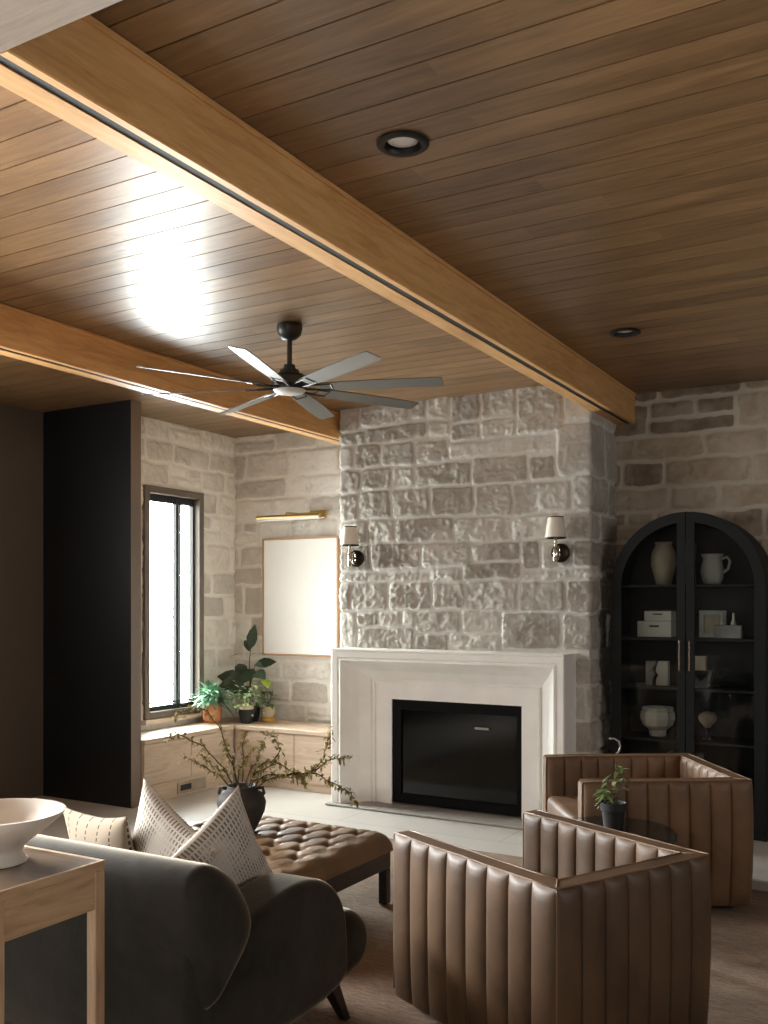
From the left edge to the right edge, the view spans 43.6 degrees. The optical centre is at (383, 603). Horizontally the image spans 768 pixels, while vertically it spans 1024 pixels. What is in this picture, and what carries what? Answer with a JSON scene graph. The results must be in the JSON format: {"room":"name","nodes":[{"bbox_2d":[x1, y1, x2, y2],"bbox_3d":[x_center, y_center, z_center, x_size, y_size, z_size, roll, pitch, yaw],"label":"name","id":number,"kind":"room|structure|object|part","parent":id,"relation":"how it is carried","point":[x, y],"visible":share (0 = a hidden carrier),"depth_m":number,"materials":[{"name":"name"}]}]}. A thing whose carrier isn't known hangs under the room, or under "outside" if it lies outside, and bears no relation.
{"room":"living room","nodes":[
{"label":"living room","id":0,"kind":"room"},
{"bbox_2d":[0,403,42,798],"bbox_3d":[-4.891,0.000,3.787,0.120,3.000,8.860,0,0,30],"label":"wall","id":1,"kind":"structure","parent":0,"point":[21,429],"depth_m":7.34,"materials":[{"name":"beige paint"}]},
{"bbox_2d":[0,0,121,52],"bbox_3d":[-0.154,-1.395,1.602,10.270,0.209,0.380,0,0,30],"label":"trim","id":2,"kind":"structure","parent":1,"relation":"attached to","point":[21,21],"depth_m":2.10,"materials":[{"name":"beige wood"}]},
{"bbox_2d":[43,400,130,807],"bbox_3d":[-2.240,0.000,7.319,0.936,3.000,0.090,0,0,30],"label":"panel","id":3,"kind":"object","parent":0,"point":[87,449],"visible":0.93,"depth_m":7.26,"materials":[{"name":"paint"}]},
{"bbox_2d":[141,416,236,730],"bbox_3d":[-1.727,-0.015,8.017,0.035,3.030,1.628,0,0,30],"label":"wall","id":4,"kind":"structure","parent":0,"point":[174,456],"depth_m":8.38,"materials":[{"name":"stone"}]},
{"bbox_2d":[131,400,140,807],"bbox_3d":[-2.020,0.000,7.196,0.440,3.000,0.099,0,0,30],"label":"trim","id":5,"kind":"structure","parent":4,"relation":"attached to","point":[135,405],"depth_m":7.08,"materials":[{"name":"taupe painted wood"}]},
{"bbox_2d":[141,484,203,724],"bbox_3d":[-1.776,0.005,7.997,0.160,1.920,0.750,0,0,30],"label":"window","id":6,"kind":"structure","parent":4,"relation":"in","point":[178,498],"depth_m":8.07,"materials":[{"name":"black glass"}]},
{"bbox_3d":[-1.776,0.948,7.997,0.160,0.035,0.750,0,0,30],"label":"sill","id":7,"kind":"part","parent":6,"relation":"part of","materials":[{"name":"beige wood"}]},
{"bbox_3d":[-1.794,-0.013,8.008,0.042,1.769,0.594,0,0,30],"label":"sash","id":8,"kind":"part","parent":6,"relation":"part of","materials":[{"name":"black metal"}]},
{"bbox_2d":[234,432,341,722],"bbox_3d":[-0.703,-0.015,8.305,1.590,3.030,0.038,0,0,30],"label":"wall","id":9,"kind":"structure","parent":0,"point":[281,473],"depth_m":8.43,"materials":[{"name":"stone"}]},
{"bbox_2d":[0,303,341,444],"bbox_3d":[-1.480,-1.395,5.684,0.157,0.209,5.360,0,0,30],"label":"ceiling beam","id":10,"kind":"structure","parent":9,"relation":"attached to","point":[25,336],"depth_m":5.65,"materials":[{"name":"brown wood"}]},
{"bbox_2d":[256,510,326,521],"bbox_3d":[-0.788,-0.758,8.247,0.660,0.084,0.168,0,0,30],"label":"picture light","id":11,"kind":"object","parent":9,"relation":"attached to","point":[317,514],"visible":1,"depth_m":8.17,"materials":[{"name":"gold metal"}]},
{"bbox_2d":[256,516,319,521],"bbox_3d":[-0.821,-0.725,8.191,0.650,0.018,0.032,0,0,30],"label":"diffuser","id":12,"kind":"object","parent":11,"relation":"attached to","point":[258,518],"depth_m":8.20,"materials":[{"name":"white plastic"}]},
{"bbox_3d":[-0.548,-0.765,8.193,0.130,0.070,0.022,0,0,30],"label":"wall plate","id":13,"kind":"part","parent":11,"relation":"part of","materials":[{"name":"gold metal"}]},
{"bbox_2d":[262,536,340,656],"bbox_3d":[-0.720,-0.062,8.279,0.794,1.025,0.045,0,0,30],"label":"framed canvas","id":14,"kind":"object","parent":9,"relation":"attached to","point":[301,611],"visible":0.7,"depth_m":8.26,"materials":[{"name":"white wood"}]},
{"bbox_2d":[0,0,767,437],"bbox_3d":[-0.011,-1.560,1.850,10.670,0.120,10.845,0,0,30],"label":"ceiling","id":15,"kind":"structure","parent":0,"point":[597,168],"depth_m":3.50,"materials":[{"name":"brown wood"}]},
{"bbox_2d":[137,321,443,419],"bbox_3d":[-0.507,-1.312,5.156,1.595,0.376,1.595,0,0,30],"label":"ceiling fan","id":16,"kind":"object","parent":15,"relation":"hanging from","point":[289,381],"visible":1,"depth_m":5.09,"materials":[{"name":"grey metal"}]},
{"bbox_3d":[-0.998,-1.160,5.252,0.660,0.029,0.103,0,0,11],"label":"blade","id":17,"kind":"part","parent":16,"relation":"part of","materials":[{"name":"grey metal"}]},
{"bbox_3d":[-0.922,-1.160,4.877,0.660,0.029,0.103,0,0,-34],"label":"blade","id":18,"kind":"part","parent":16,"relation":"part of","materials":[{"name":"grey metal"}]},
{"bbox_3d":[-0.787,-1.160,5.571,0.103,0.029,0.660,0,0,-34],"label":"blade","id":19,"kind":"part","parent":16,"relation":"part of","materials":[{"name":"grey metal"}]},
{"bbox_3d":[-0.603,-1.160,4.665,0.103,0.029,0.660,0,0,11],"label":"blade","id":20,"kind":"part","parent":16,"relation":"part of","materials":[{"name":"grey metal"}]},
{"bbox_3d":[-0.412,-1.160,5.647,0.103,0.029,0.660,0,0,11],"label":"blade","id":21,"kind":"part","parent":16,"relation":"part of","materials":[{"name":"grey metal"}]},
{"bbox_3d":[-0.228,-1.160,4.742,0.103,0.029,0.660,0,0,-34],"label":"blade","id":22,"kind":"part","parent":16,"relation":"part of","materials":[{"name":"grey metal"}]},
{"bbox_3d":[-0.093,-1.160,5.436,0.660,0.029,0.103,0,0,-34],"label":"blade","id":23,"kind":"part","parent":16,"relation":"part of","materials":[{"name":"grey metal"}]},
{"bbox_3d":[-0.017,-1.160,5.061,0.660,0.029,0.103,0,0,11],"label":"blade","id":24,"kind":"part","parent":16,"relation":"part of","materials":[{"name":"grey metal"}]},
{"bbox_2d":[377,131,428,156],"bbox_3d":[0.062,-1.528,3.123,0.172,0.077,0.172,0,0,30],"label":"recessed light","id":25,"kind":"object","parent":15,"relation":"in","point":[396,143],"visible":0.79,"depth_m":3.13,"materials":[{"name":"black metal"}]},
{"bbox_2d":[609,328,640,337],"bbox_3d":[1.328,-1.528,5.294,0.172,0.077,0.172,0,0,30],"label":"recessed light","id":26,"kind":"object","parent":15,"relation":"in","point":[622,332],"visible":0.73,"depth_m":5.31,"materials":[{"name":"black metal"}]},
{"bbox_2d":[35,774,767,890],"bbox_3d":[0.011,1.550,1.888,10.510,0.100,10.720,0,0,30],"label":"floor","id":27,"kind":"structure","parent":0,"point":[306,806],"depth_m":6.65,"materials":[{"name":"stone"}]},
{"bbox_2d":[0,845,104,1023],"bbox_3d":[-1.599,1.109,2.958,1.670,0.780,0.370,0,0,30],"label":"console table","id":28,"kind":"object","parent":27,"relation":"on","point":[51,887],"visible":1,"depth_m":2.60,"materials":[{"name":"brown wood"}]},
{"bbox_3d":[-0.976,1.121,2.404,0.036,0.755,0.036,0,0,30],"label":"leg","id":29,"kind":"part","parent":28,"relation":"part of","materials":[{"name":"brown wood"}]},
{"bbox_2d":[0,798,65,868],"bbox_3d":[-1.081,0.648,2.675,0.372,0.141,0.372,0,0,30],"label":"pedestal bowl","id":30,"kind":"object","parent":28,"relation":"on","point":[21,819],"visible":1,"depth_m":2.66,"materials":[{"name":"white ceramic"}]},
{"bbox_3d":[-0.809,1.121,2.693,0.036,0.755,0.036,0,0,30],"label":"leg","id":31,"kind":"part","parent":28,"relation":"part of","materials":[{"name":"brown wood"}]},
{"bbox_2d":[141,716,260,799],"bbox_3d":[-1.554,1.254,7.884,0.387,0.488,1.545,0,0,30],"label":"base cabinet","id":32,"kind":"object","parent":27,"relation":"on","point":[161,769],"visible":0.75,"depth_m":7.54,"materials":[{"name":"brown wood"}]},
{"bbox_3d":[-1.656,1.204,7.356,0.011,0.303,0.520,0,0,30],"label":"panel","id":33,"kind":"part","parent":32,"relation":"part of","materials":[{"name":"brown wood"}]},
{"bbox_2d":[177,777,205,794],"bbox_3d":[-1.518,1.433,7.583,0.008,0.090,0.330,0,0,30],"label":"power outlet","id":34,"kind":"object","parent":32,"relation":"attached to","point":[185,785],"depth_m":7.56,"materials":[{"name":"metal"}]},
{"bbox_3d":[-1.393,1.204,7.811,0.011,0.303,0.521,0,0,30],"label":"panel","id":35,"kind":"part","parent":32,"relation":"part of","materials":[{"name":"brown wood"}]},
{"bbox_2d":[190,679,236,722],"bbox_3d":[-1.449,0.828,8.166,0.480,0.362,0.480,0,0,-4],"label":"potted fern","id":36,"kind":"object","parent":32,"relation":"on","point":[212,696],"visible":0.98,"depth_m":8.12,"materials":[{"name":"green plant"}]},
{"bbox_2d":[203,702,221,722],"bbox_3d":[-1.462,0.927,8.180,0.164,0.165,0.156,0,0,30],"label":"pot","id":37,"kind":"object","parent":36,"relation":"attached to","point":[214,707],"depth_m":8.12,"materials":[{"name":"ceramic"}]},
{"bbox_2d":[234,719,330,793],"bbox_3d":[-0.681,1.254,7.981,1.068,0.488,0.502,0,0,30],"label":"base cabinet","id":38,"kind":"object","parent":27,"relation":"on","point":[301,740],"visible":0.48,"depth_m":7.78,"materials":[{"name":"brown wood"}]},
{"bbox_2d":[225,680,266,723],"bbox_3d":[-1.180,0.829,8.138,0.389,0.361,0.400,0,0,30],"label":"variegated plant","id":39,"kind":"object","parent":38,"relation":"on","point":[245,710],"visible":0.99,"depth_m":8.09,"materials":[{"name":"green plant"}]},
{"bbox_3d":[-1.169,0.950,8.138,0.124,0.120,0.124,0,0,30],"label":"pot","id":40,"kind":"part","parent":39,"relation":"part of","materials":[{"name":"black ceramic"}]},
{"bbox_2d":[217,625,275,721],"bbox_3d":[-1.211,0.592,8.258,0.558,0.835,0.359,0,0,30],"label":"rubber plant","id":41,"kind":"object","parent":38,"relation":"on","point":[241,674],"visible":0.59,"depth_m":8.25,"materials":[{"name":"green plant"}]},
{"bbox_3d":[-1.164,0.640,8.289,0.136,0.542,0.028,0,0,23],"label":"stem","id":42,"kind":"part","parent":41,"relation":"part of","materials":[{"name":"plant"}]},
{"bbox_3d":[-1.164,0.947,8.296,0.190,0.125,0.190,0,0,30],"label":"pot","id":43,"kind":"part","parent":41,"relation":"part of","materials":[{"name":"black ceramic"}]},
{"bbox_3d":[-0.983,1.246,7.886,0.596,0.388,0.011,0,0,30],"label":"panel","id":44,"kind":"part","parent":38,"relation":"part of","materials":[{"name":"brown wood"}]},
{"bbox_2d":[256,679,279,721],"bbox_3d":[-1.005,0.825,8.271,0.208,0.370,0.208,0,0,30],"label":"leaf plant","id":45,"kind":"object","parent":38,"relation":"on","point":[269,711],"visible":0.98,"depth_m":8.22,"materials":[{"name":"green plant"}]},
{"bbox_3d":[-1.000,0.925,8.271,0.124,0.087,0.124,0,0,30],"label":"pot","id":46,"kind":"part","parent":45,"relation":"part of","materials":[{"name":"beige ceramic"}]},
{"bbox_3d":[-0.529,1.246,7.624,0.441,0.388,0.011,0,0,30],"label":"panel","id":47,"kind":"part","parent":38,"relation":"part of","materials":[{"name":"brown wood"}]},
{"bbox_2d":[4,838,767,1023],"bbox_3d":[0.350,1.494,4.002,5.200,0.011,3.360,0,0,30],"label":"area rug","id":48,"kind":"object","parent":27,"relation":"on","point":[738,994],"visible":0.1,"depth_m":3.92,"materials":[{"name":"brown carpet"}]},
{"bbox_2d":[4,834,366,1023],"bbox_3d":[-1.194,1.105,3.559,2.210,0.763,0.992,0,0,30],"label":"velvet sofa","id":49,"kind":"object","parent":48,"relation":"on","point":[184,944],"visible":0.84,"depth_m":2.80,"materials":[{"name":"grey fabric"}]},
{"bbox_2d":[64,808,134,850],"bbox_3d":[-0.994,0.895,3.405,0.139,0.392,0.625,0,0,-35],"label":"lumbar pillow","id":50,"kind":"object","parent":49,"relation":"on","point":[111,832],"visible":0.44,"depth_m":3.30,"materials":[{"name":"beige fabric"}]},
{"bbox_3d":[-1.396,1.087,3.226,2.153,0.475,0.212,0,0,30],"label":"panel","id":51,"kind":"part","parent":49,"relation":"part of","materials":[{"name":"grey fabric"}]},
{"bbox_3d":[-1.377,0.926,3.243,2.210,0.404,0.262,0,0,30],"label":"backrest","id":52,"kind":"part","parent":49,"relation":"part of","materials":[{"name":"grey fabric"}]},
{"bbox_2d":[132,779,217,858],"bbox_3d":[-0.724,0.870,3.214,0.559,0.558,0.144,0,0,39],"label":"throw pillow","id":53,"kind":"object","parent":49,"relation":"on","point":[158,830],"visible":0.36,"depth_m":3.16,"materials":[{"name":"beige fabric"}]},
{"bbox_2d":[172,785,272,887],"bbox_3d":[-0.544,0.885,3.145,0.156,0.573,0.570,0,0,41],"label":"throw pillow","id":54,"kind":"object","parent":49,"relation":"on","point":[239,855],"visible":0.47,"depth_m":3.11,"materials":[{"name":"beige fabric"}]},
{"bbox_3d":[-0.389,1.108,3.013,0.200,0.435,0.753,0,0,30],"label":"arm","id":55,"kind":"part","parent":49,"relation":"part of","materials":[{"name":"grey fabric"}]},
{"bbox_3d":[-0.171,1.400,3.390,0.052,0.174,0.150,0,0,30],"label":"leg","id":56,"kind":"part","parent":49,"relation":"part of","materials":[{"name":"brown wood"}]},
{"bbox_3d":[-1.160,1.201,3.633,2.095,0.241,0.830,0,0,30],"label":"seat","id":57,"kind":"part","parent":49,"relation":"part of","materials":[{"name":"grey fabric"}]},
{"bbox_2d":[188,815,392,904],"bbox_3d":[-0.658,1.307,4.605,1.056,0.358,1.021,0,0,30],"label":"tufted ottoman","id":58,"kind":"object","parent":48,"relation":"on","point":[342,857],"visible":0.39,"depth_m":4.56,"materials":[{"name":"leather"}]},
{"bbox_2d":[162,704,360,831],"bbox_3d":[-0.608,0.814,4.782,0.991,0.628,0.244,0,0,-7],"label":"vase","id":59,"kind":"object","parent":58,"relation":"on","point":[254,801],"visible":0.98,"depth_m":4.76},
{"bbox_3d":[-0.804,0.931,4.770,0.049,0.051,0.018,0,0,0],"label":"handle","id":60,"kind":"part","parent":59,"relation":"part of","materials":[{"name":"black ceramic"}]},
{"bbox_3d":[-0.708,1.014,4.770,0.244,0.228,0.244,0,0,30],"label":"pot","id":61,"kind":"part","parent":59,"relation":"part of","materials":[{"name":"black ceramic"}]},
{"bbox_3d":[-0.611,0.931,4.770,0.049,0.051,0.018,0,0,0],"label":"handle","id":62,"kind":"part","parent":59,"relation":"part of","materials":[{"name":"black ceramic"}]},
{"bbox_2d":[315,846,392,880],"bbox_3d":[-0.658,1.220,4.605,1.056,0.062,1.021,0,0,30],"label":"cushion","id":63,"kind":"object","parent":58,"relation":"on","point":[350,867],"depth_m":4.48,"materials":[{"name":"leather"}]},
{"bbox_3d":[0.002,1.399,4.769,0.046,0.174,0.046,0,0,30],"label":"leg","id":64,"kind":"part","parent":58,"relation":"part of","materials":[{"name":"brown wood"}]},
{"bbox_2d":[393,809,710,1023],"bbox_3d":[0.573,1.166,3.402,0.751,0.643,0.882,0,0,-34],"label":"tub chair","id":65,"kind":"object","parent":48,"relation":"on","point":[597,924],"visible":1,"depth_m":3.12,"materials":[{"name":"brown leather"}]},
{"bbox_2d":[574,816,676,843],"bbox_3d":[1.020,1.244,4.262,0.540,0.487,0.540,0,0,30],"label":"side table","id":66,"kind":"object","parent":48,"relation":"on","point":[649,829],"visible":0.12,"depth_m":4.28,"materials":[{"name":"black paint"}]},
{"bbox_2d":[593,760,631,828],"bbox_3d":[1.017,0.849,4.298,0.183,0.300,0.122,0,0,0],"label":"potted plant","id":67,"kind":"object","parent":66,"relation":"on","point":[613,811],"visible":1,"depth_m":4.27,"materials":[{"name":"green plant"}]},
{"bbox_3d":[1.025,0.804,4.299,0.108,0.211,0.019,0,0,0],"label":"stem","id":68,"kind":"part","parent":67,"relation":"part of","materials":[{"name":"green plant"}]},
{"bbox_3d":[1.027,0.943,4.298,0.122,0.112,0.122,0,0,30],"label":"pot","id":69,"kind":"part","parent":67,"relation":"part of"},
{"bbox_2d":[543,753,753,905],"bbox_3d":[1.342,1.166,5.011,0.852,0.643,0.871,0,0,-3],"label":"tub chair","id":70,"kind":"object","parent":48,"relation":"on","point":[709,806],"visible":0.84,"depth_m":4.60,"materials":[{"name":"brown leather"}]},
{"bbox_2d":[547,796,577,817],"bbox_3d":[1.287,1.121,5.007,0.742,0.128,0.666,0,0,-3],"label":"seat cushion","id":71,"kind":"object","parent":70,"relation":"on","point":[567,806],"depth_m":5.11,"materials":[{"name":"beige leather"}]},
{"bbox_2d":[609,738,620,753],"bbox_3d":[1.435,1.173,6.078,0.140,0.654,0.140,0,0,30],"label":"stand","id":72,"kind":"object","parent":27,"relation":"on","point":[617,740],"visible":0.2,"depth_m":6.07,"materials":[{"name":"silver metal"}]},
{"bbox_2d":[611,512,767,841],"bbox_3d":[2.059,0.448,6.429,0.990,2.105,0.436,0,0,30],"label":"tall cabinet","id":73,"kind":"object","parent":27,"relation":"on","point":[737,693],"visible":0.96,"depth_m":6.48,"materials":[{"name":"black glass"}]},
{"bbox_3d":[1.761,0.417,6.408,0.490,2.041,0.022,0,0,30],"label":"door","id":74,"kind":"part","parent":73,"relation":"part of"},
{"bbox_2d":[637,621,675,636],"bbox_3d":[1.865,0.170,6.566,0.230,0.108,0.144,0,0,30],"label":"storage box","id":75,"kind":"object","parent":73,"relation":"on","point":[644,628],"visible":0.99,"depth_m":6.51,"materials":[{"name":"white cardboard"}]},
{"bbox_2d":[644,611,675,620],"bbox_3d":[1.886,0.081,6.554,0.184,0.068,0.144,0,0,30],"label":"storage box","id":76,"kind":"object","parent":75,"relation":"on","point":[648,615],"visible":1,"depth_m":6.50,"materials":[{"name":"white cardboard"}]},
{"bbox_2d":[640,705,674,736],"bbox_3d":[1.875,0.801,6.563,0.229,0.195,0.232,0,0,30],"label":"vase","id":77,"kind":"object","parent":73,"relation":"on","point":[656,718],"visible":1,"depth_m":6.49,"materials":[{"name":"white ceramic"}]},
{"bbox_2d":[646,660,669,685],"bbox_3d":[1.872,0.471,6.564,0.150,0.165,0.060,0,0,30],"label":"bookend","id":78,"kind":"object","parent":73,"relation":"on","point":[663,667],"visible":1,"depth_m":6.54,"materials":[{"name":"grey stone"}]},
{"bbox_2d":[651,542,676,584],"bbox_3d":[1.907,-0.276,6.545,0.170,0.290,0.170,0,0,30],"label":"ribbed vase","id":79,"kind":"object","parent":73,"relation":"on","point":[663,555],"visible":0.87,"depth_m":6.49,"materials":[{"name":"beige ceramic"}]},
{"bbox_3d":[1.932,0.338,6.273,0.013,0.195,0.038,0,0,30],"label":"handle","id":80,"kind":"part","parent":73,"relation":"part of","materials":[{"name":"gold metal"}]},
{"bbox_2d":[622,584,753,587],"bbox_3d":[2.072,-0.121,6.451,0.936,0.018,0.344,0,0,30],"label":"shelf","id":81,"kind":"object","parent":73,"relation":"attached to","point":[623,585],"depth_m":6.38,"materials":[{"name":"black wood"}]},
{"bbox_2d":[622,636,753,641],"bbox_3d":[2.072,0.234,6.451,0.936,0.018,0.344,0,0,30],"label":"shelf","id":82,"kind":"object","parent":73,"relation":"attached to","point":[624,638],"depth_m":6.41,"materials":[{"name":"black wood"}]},
{"bbox_2d":[622,682,753,693],"bbox_3d":[2.072,0.564,6.451,0.936,0.018,0.344,0,0,30],"label":"shelf","id":83,"kind":"object","parent":73,"relation":"attached to","point":[716,687],"depth_m":6.43,"materials":[{"name":"black wood"}]},
{"bbox_2d":[622,730,753,748],"bbox_3d":[2.072,0.909,6.451,0.936,0.018,0.344,0,0,30],"label":"shelf","id":84,"kind":"object","parent":73,"relation":"attached to","point":[741,740],"depth_m":6.44,"materials":[{"name":"black wood"}]},
{"bbox_3d":[1.988,0.338,6.241,0.013,0.195,0.038,0,0,30],"label":"handle","id":85,"kind":"part","parent":73,"relation":"part of","materials":[{"name":"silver metal"}]},
{"bbox_3d":[2.163,0.446,6.608,0.938,2.049,0.016,0,0,30],"label":"panel","id":86,"kind":"part","parent":73,"relation":"part of","materials":[{"name":"black wood"}]},
{"bbox_2d":[695,543,695,583],"bbox_3d":[2.051,-0.271,6.415,0.032,0.280,0.180,0,0,30],"label":"book","id":87,"kind":"object","parent":73,"relation":"on","point":[695,543],"visible":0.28,"depth_m":6.46,"materials":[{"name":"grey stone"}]},
{"bbox_2d":[695,752,703,758],"bbox_3d":[2.088,1.224,6.439,0.070,0.428,0.200,0,0,30],"label":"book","id":88,"kind":"object","parent":73,"relation":"on","point":[700,755],"visible":0.14,"depth_m":6.45,"materials":[{"name":"grey paper"}]},
{"bbox_2d":[695,656,712,686],"bbox_3d":[2.123,0.452,6.419,0.140,0.205,0.060,0,0,30],"label":"sculpture","id":89,"kind":"object","parent":73,"relation":"on","point":[700,661],"visible":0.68,"depth_m":6.39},
{"bbox_2d":[698,712,716,739],"bbox_3d":[2.158,0.808,6.399,0.120,0.182,0.120,0,0,30],"label":"finial ornament","id":90,"kind":"object","parent":73,"relation":"on","point":[707,719],"visible":1,"depth_m":6.37,"materials":[{"name":"beige ceramic"}]},
{"bbox_2d":[699,611,726,636],"bbox_3d":[2.209,0.134,6.449,0.176,0.180,0.018,0,0,30],"label":"print","id":91,"kind":"object","parent":73,"relation":"on","point":[708,620],"visible":0.77,"depth_m":6.46},
{"bbox_2d":[701,554,730,583],"bbox_3d":[2.189,-0.231,6.372,0.148,0.200,0.174,0,0,-24],"label":"pitcher","id":92,"kind":"object","parent":73,"relation":"on","point":[712,570],"visible":0.85,"depth_m":6.33,"materials":[{"name":"white ceramic"}]},
{"bbox_3d":[2.258,-0.259,6.341,0.069,0.121,0.017,0,0,30],"label":"handle","id":93,"kind":"part","parent":92,"relation":"part of","materials":[{"name":"white ceramic"}]},
{"bbox_3d":[2.190,0.417,6.160,0.490,2.041,0.022,0,0,30],"label":"door","id":94,"kind":"part","parent":73,"relation":"part of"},
{"bbox_2d":[714,613,742,638],"bbox_3d":[2.253,0.141,6.275,0.170,0.167,0.060,0,0,30],"label":"holder","id":95,"kind":"object","parent":73,"relation":"on","point":[734,631],"visible":1,"depth_m":6.25,"materials":[{"name":"grey stone"}]},
{"bbox_3d":[2.071,1.460,6.449,0.938,0.040,0.350,0,0,30],"label":"panel","id":96,"kind":"part","parent":73,"relation":"part of","materials":[{"name":"black wood"}]},
{"bbox_2d":[339,386,617,816],"bbox_3d":[0.663,-0.015,7.170,2.048,3.030,0.621,0,0,30],"label":"wall","id":97,"kind":"structure","parent":0,"point":[450,501],"depth_m":6.82,"materials":[{"name":"stone"}]},
{"bbox_2d":[340,526,363,566],"bbox_3d":[-0.249,-0.431,7.232,0.142,0.304,0.176,0,0,30],"label":"wall sconce","id":98,"kind":"object","parent":97,"relation":"attached to","point":[349,538],"visible":1,"depth_m":7.19,"materials":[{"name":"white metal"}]},
{"bbox_3d":[-0.257,-0.441,7.218,0.142,0.008,0.142,0,0,30],"label":"shade trim","id":99,"kind":"part","parent":98,"relation":"part of","materials":[{"name":"brown metal"}]},
{"bbox_3d":[-0.257,-0.510,7.218,0.140,0.140,0.140,0,0,30],"label":"lamp shade","id":100,"kind":"part","parent":98,"relation":"part of","materials":[{"name":"fabric"}]},
{"bbox_3d":[-0.233,-0.345,7.260,0.015,0.095,0.078,0,0,30],"label":"arm","id":101,"kind":"part","parent":98,"relation":"part of","materials":[{"name":"silver metal"}]},
{"bbox_3d":[-0.211,-0.345,7.297,0.132,0.132,0.026,0,0,30],"label":"plate","id":102,"kind":"part","parent":98,"relation":"part of","materials":[{"name":"brown metal"}]},
{"bbox_2d":[325,801,522,829],"bbox_3d":[0.446,1.490,6.835,1.850,0.017,0.340,0,0,30],"label":"hearth","id":103,"kind":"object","parent":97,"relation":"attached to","point":[449,814],"depth_m":6.79,"materials":[{"name":"stone"}]},
{"bbox_2d":[331,647,576,818],"bbox_3d":[0.456,0.907,6.843,1.820,1.149,0.274,0,0,30],"label":"fireplace surround","id":104,"kind":"object","parent":103,"relation":"on","point":[365,682],"visible":0.9,"depth_m":6.88,"materials":[{"name":"stone"}]},
{"bbox_2d":[331,647,576,656],"bbox_3d":[0.456,0.339,6.843,1.820,0.012,0.274,0,0,30],"label":"mantel shelf","id":105,"kind":"object","parent":104,"relation":"attached to","point":[347,650],"depth_m":6.77,"materials":[{"name":"stone"}]},
{"bbox_2d":[392,699,521,816],"bbox_3d":[0.517,1.087,6.897,1.028,0.763,0.040,0,0,30],"label":"fireplace insert","id":106,"kind":"object","parent":104,"relation":"in","point":[462,756],"visible":0.99,"depth_m":6.88,"materials":[{"name":"black metal"}]},
{"bbox_3d":[0.693,0.881,6.783,0.110,0.017,0.015,0,0,30],"label":"maker plate","id":107,"kind":"part","parent":106,"relation":"part of","materials":[{"name":"silver metal"}]},
{"bbox_2d":[545,516,569,562],"bbox_3d":[1.154,-0.431,6.421,0.142,0.304,0.176,0,0,30],"label":"wall sconce","id":108,"kind":"object","parent":97,"relation":"attached to","point":[555,529],"visible":1,"depth_m":6.38,"materials":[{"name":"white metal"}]},
{"bbox_3d":[1.145,-0.510,6.407,0.140,0.140,0.140,0,0,30],"label":"lamp shade","id":109,"kind":"part","parent":108,"relation":"part of","materials":[{"name":"fabric"}]},
{"bbox_3d":[1.145,-0.441,6.407,0.142,0.008,0.142,0,0,30],"label":"shade trim","id":110,"kind":"part","parent":108,"relation":"part of","materials":[{"name":"brown metal"}]},
{"bbox_3d":[1.192,-0.345,6.487,0.132,0.132,0.026,0,0,30],"label":"plate","id":111,"kind":"part","parent":108,"relation":"part of","materials":[{"name":"brown metal"}]},
{"bbox_2d":[614,379,767,557],"bbox_3d":[2.936,-0.015,6.197,3.000,3.030,0.058,0,0,30],"label":"wall","id":112,"kind":"structure","parent":0,"point":[697,449],"depth_m":6.65,"materials":[{"name":"stone"}]},
{"bbox_2d":[0,14,636,424],"bbox_3d":[0.407,-1.395,4.593,0.157,0.209,5.360,0,0,30],"label":"ceiling beam","id":113,"kind":"structure","parent":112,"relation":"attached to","point":[81,71],"depth_m":3.12,"materials":[{"name":"brown wood"}]}
]}

